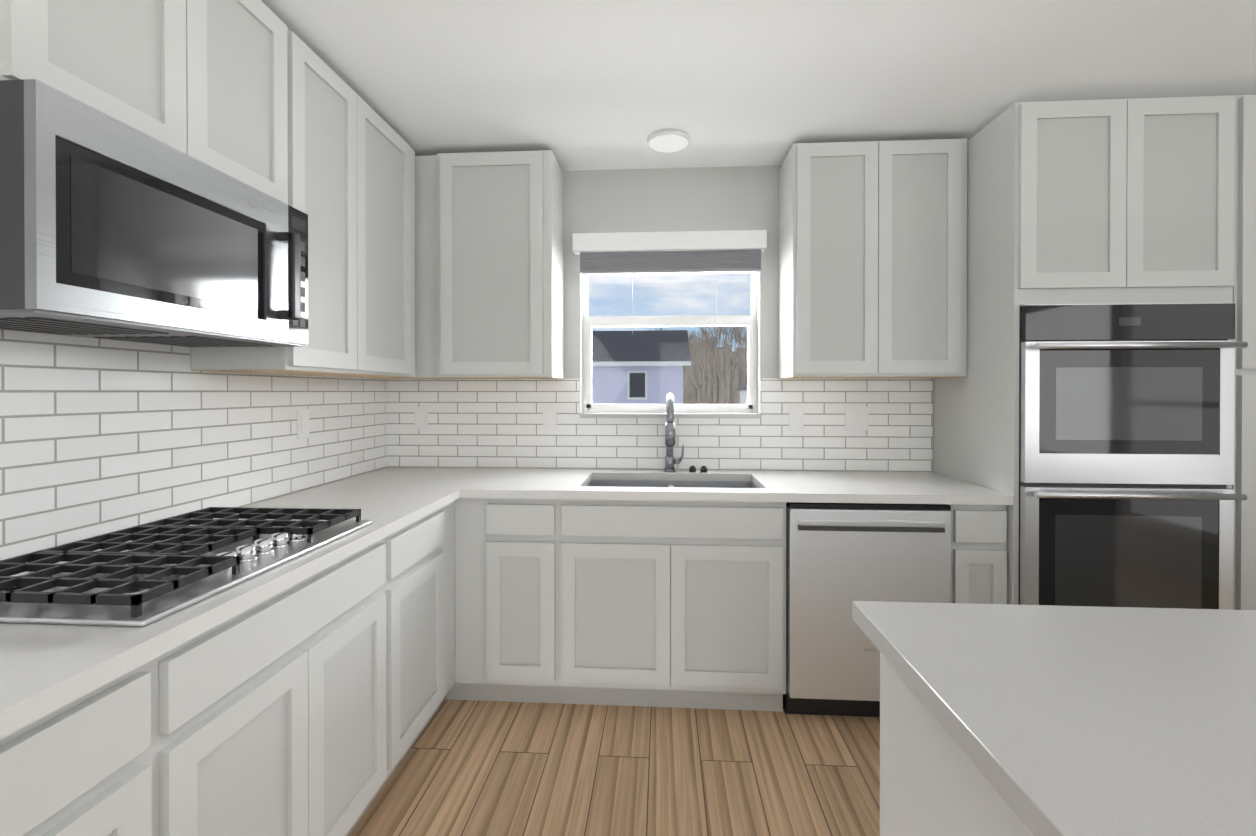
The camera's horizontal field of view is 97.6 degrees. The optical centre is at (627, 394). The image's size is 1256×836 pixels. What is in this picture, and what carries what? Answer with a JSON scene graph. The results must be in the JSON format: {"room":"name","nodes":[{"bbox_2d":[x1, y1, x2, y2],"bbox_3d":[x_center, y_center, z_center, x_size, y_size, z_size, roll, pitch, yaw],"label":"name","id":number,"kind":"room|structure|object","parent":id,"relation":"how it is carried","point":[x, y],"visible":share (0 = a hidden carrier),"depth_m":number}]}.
{"room":"kitchen","nodes":[
{"label":"kitchen","id":0,"kind":"room"},
{"bbox_2d":[349,696,879,835],"bbox_3d":[1.119,1.338,-0.453,5.520,0.050,6.720,0,0,4],"label":"floor","id":1,"kind":"structure","parent":0,"point":[481,768],"depth_m":1.88},
{"bbox_2d":[0,629,211,835],"bbox_3d":[-1.113,0.868,0.559,0.612,0.878,0.914,0,0,4],"label":"base cabinet","id":2,"kind":"object","parent":1,"relation":"on","point":[132,755],"depth_m":0.86},
{"bbox_2d":[0,467,467,739],"bbox_3d":[-1.051,0.385,1.157,0.660,0.082,3.448,0,0,4],"label":"countertop","id":3,"kind":"structure","parent":2,"relation":"on","point":[80,619],"depth_m":1.11},
{"bbox_2d":[212,526,407,835],"bbox_3d":[-1.064,0.865,1.325,0.612,0.878,0.914,0,0,4],"label":"base cabinet","id":4,"kind":"object","parent":1,"relation":"on","point":[310,706],"depth_m":1.33},
{"bbox_2d":[408,501,454,750],"bbox_3d":[-1.023,0.862,1.964,0.612,0.878,0.657,0,0,4],"label":"base cabinet","id":5,"kind":"object","parent":1,"relation":"on","point":[431,539],"depth_m":2.01},
{"bbox_2d":[450,498,597,703],"bbox_3d":[-0.445,0.859,2.544,0.502,0.878,0.608,0,0,4],"label":"base cabinet","id":6,"kind":"object","parent":1,"relation":"on","point":[526,570],"depth_m":2.25},
{"bbox_2d":[460,393,1013,504],"bbox_3d":[0.426,0.307,2.474,2.122,0.621,0.633,0,0,4],"label":"countertop","id":7,"kind":"structure","parent":6,"relation":"on","point":[669,483],"depth_m":2.35},
{"bbox_2d":[783,502,950,716],"bbox_3d":[0.959,0.864,2.435,0.610,0.870,0.628,0,0,4],"label":"dishwasher","id":8,"kind":"object","parent":1,"relation":"on","point":[840,557],"visible":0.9,"depth_m":2.15},
{"bbox_2d":[880,652,1032,835],"bbox_3d":[1.505,0.869,0.399,2.162,0.878,1.079,0,0,4],"label":"base cabinet","id":9,"kind":"object","parent":1,"relation":"on","point":[934,781],"depth_m":0.83},
{"bbox_2d":[852,601,1255,835],"bbox_3d":[1.505,0.412,0.397,2.238,0.035,1.155,0,0,4],"label":"countertop","id":10,"kind":"structure","parent":9,"relation":"on","point":[1053,720],"depth_m":0.70},
{"bbox_2d":[948,504,1006,603],"bbox_3d":[1.380,0.859,2.428,0.211,0.878,0.608,0,0,4],"label":"base cabinet","id":11,"kind":"object","parent":1,"relation":"on","point":[978,532],"depth_m":2.13},
{"bbox_2d":[933,95,1235,604],"bbox_3d":[1.875,0.095,2.373,0.777,2.408,0.648,0,0,4],"label":"tall cabinet","id":12,"kind":"object","parent":1,"relation":"on","point":[1114,201],"visible":0.42,"depth_m":2.07},
{"bbox_2d":[1019,302,1247,609],"bbox_3d":[1.872,0.314,2.311,0.734,1.304,0.658,0,0,4],"label":"double wall oven","id":13,"kind":"object","parent":12,"relation":"in","point":[1127,497],"visible":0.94,"depth_m":2.04},
{"bbox_2d":[1232,95,1255,609],"bbox_3d":[2.647,0.095,2.324,0.762,2.408,0.648,0,0,4],"label":"pantry cabinet","id":14,"kind":"object","parent":1,"relation":"on","point":[1244,293],"visible":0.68,"depth_m":2.02},
{"bbox_2d":[465,165,915,471],"bbox_3d":[1.327,0.073,2.814,5.520,2.447,0.160,0,0,4],"label":"wall","id":15,"kind":"structure","parent":0,"point":[680,199],"depth_m":2.80},
{"bbox_2d":[371,150,563,378],"bbox_3d":[-0.805,-0.599,2.700,0.931,1.043,0.328,0,0,4],"label":"upper cabinet","id":16,"kind":"object","parent":15,"relation":"attached to","point":[489,265],"visible":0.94,"depth_m":2.54},
{"bbox_2d":[387,378,932,471],"bbox_3d":[0.117,0.151,2.806,2.781,0.462,0.006,0,0,4],"label":"tile backsplash","id":17,"kind":"structure","parent":15,"relation":"attached to","point":[485,423],"depth_m":2.80},
{"bbox_2d":[414,407,427,428],"bbox_3d":[-1.082,0.124,2.875,0.072,0.116,0.008,0,0,4],"label":"electrical outlet","id":18,"kind":"object","parent":17,"relation":"attached to","point":[420,417],"visible":1,"depth_m":2.87},
{"bbox_2d":[543,406,556,428],"bbox_3d":[-0.403,0.121,2.832,0.072,0.116,0.008,0,0,4],"label":"electrical outlet","id":19,"kind":"object","parent":17,"relation":"attached to","point":[549,417],"visible":1,"depth_m":2.83},
{"bbox_2d":[789,406,803,429],"bbox_3d":[0.842,0.119,2.753,0.072,0.116,0.008,0,0,4],"label":"electrical outlet","id":20,"kind":"object","parent":17,"relation":"attached to","point":[796,417],"visible":1,"depth_m":2.75},
{"bbox_2d":[845,407,868,429],"bbox_3d":[1.137,0.119,2.734,0.115,0.116,0.008,0,0,4],"label":"light switch","id":21,"kind":"object","parent":17,"relation":"attached to","point":[856,418],"visible":1,"depth_m":2.73},
{"bbox_2d":[580,273,760,417],"bbox_3d":[0.213,-0.351,2.856,0.914,0.944,0.143,0,0,4],"label":"window","id":22,"kind":"structure","parent":15,"relation":"in","point":[642,410],"depth_m":2.87},
{"bbox_2d":[572,230,766,333],"bbox_3d":[0.203,-0.555,2.764,0.962,0.504,0.073,0,0,4],"label":"blind valance","id":23,"kind":"object","parent":22,"relation":"attached to","point":[685,252],"visible":1,"depth_m":2.74},
{"bbox_2d":[778,138,966,378],"bbox_3d":[1.120,-0.599,2.578,0.749,1.043,0.328,0,0,4],"label":"upper cabinet","id":24,"kind":"object","parent":15,"relation":"attached to","point":[872,259],"visible":1,"depth_m":2.42},
{"bbox_2d":[261,0,1255,170],"bbox_3d":[1.119,-1.174,-0.465,5.520,0.080,6.720,0,0,4],"label":"ceiling","id":25,"kind":"structure","parent":0,"point":[575,85],"depth_m":1.92},
{"bbox_2d":[647,129,689,152],"bbox_3d":[0.182,-1.135,2.474,0.190,0.026,0.190,0,0,4],"label":"recessed light","id":26,"kind":"object","parent":25,"relation":"in","point":[668,140],"visible":1,"depth_m":2.44},
{"bbox_3d":[-1.556,0.088,-0.289,0.160,2.447,6.400,0,0,4],"label":"wall","id":27,"kind":"structure","parent":0,"visible":0},
{"bbox_2d":[0,0,219,170],"bbox_3d":[-1.213,-0.828,1.159,0.320,0.572,0.422,0,0,4],"label":"upper cabinet","id":28,"kind":"object","parent":27,"relation":"attached to","point":[149,66],"depth_m":1.17},
{"bbox_2d":[0,79,307,346],"bbox_3d":[-1.150,-0.339,1.309,0.427,0.400,0.721,0,0,4],"label":"over-the-range microwave","id":29,"kind":"object","parent":28,"relation":"attached to","point":[111,228],"visible":1,"depth_m":1.12},
{"bbox_2d":[0,329,386,562],"bbox_3d":[-1.378,0.097,1.173,0.006,0.585,3.441,0,0,4],"label":"tile backsplash","id":30,"kind":"structure","parent":27,"relation":"attached to","point":[100,436],"depth_m":1.54},
{"bbox_2d":[297,409,308,438],"bbox_3d":[-1.304,0.119,2.211,0.008,0.116,0.072,0,0,4],"label":"electrical outlet","id":31,"kind":"object","parent":30,"relation":"attached to","point":[302,423],"visible":1,"depth_m":2.20},
{"bbox_2d":[216,0,275,198],"bbox_3d":[-1.194,-0.829,1.463,0.320,0.572,0.421,0,0,4],"label":"upper cabinet","id":32,"kind":"object","parent":27,"relation":"attached to","point":[259,95],"depth_m":1.50},
{"bbox_2d":[191,16,371,375],"bbox_3d":[-1.169,-0.597,1.849,0.320,1.041,0.489,0,0,4],"label":"upper cabinet","id":33,"kind":"object","parent":27,"relation":"attached to","point":[324,128],"depth_m":1.85},
{"bbox_2d":[325,109,414,377],"bbox_3d":[-1.143,-0.599,2.263,0.320,1.041,0.575,0,0,4],"label":"upper cabinet","id":34,"kind":"object","parent":27,"relation":"attached to","point":[393,159],"depth_m":2.31},
{"label":"outside","id":35,"kind":"structure","parent":0,"visible":0},
{"bbox_2d":[592,330,690,403],"bbox_3d":[-1.976,0.947,28.490,10.050,8.450,7.720,0,0,4],"label":"house","id":36,"kind":"structure","parent":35,"point":[608,347],"depth_m":24.91},
{"bbox_2d":[592,326,746,403],"bbox_3d":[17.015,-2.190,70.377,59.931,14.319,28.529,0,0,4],"label":"trees","id":37,"kind":"object","parent":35,"point":[711,352],"depth_m":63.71},
{"bbox_2d":[736,384,746,403],"bbox_3d":[13.739,1.343,49.898,6.800,7.450,8.300,0,0,4],"label":"house","id":38,"kind":"structure","parent":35,"point":[742,395],"depth_m":51.65}
]}

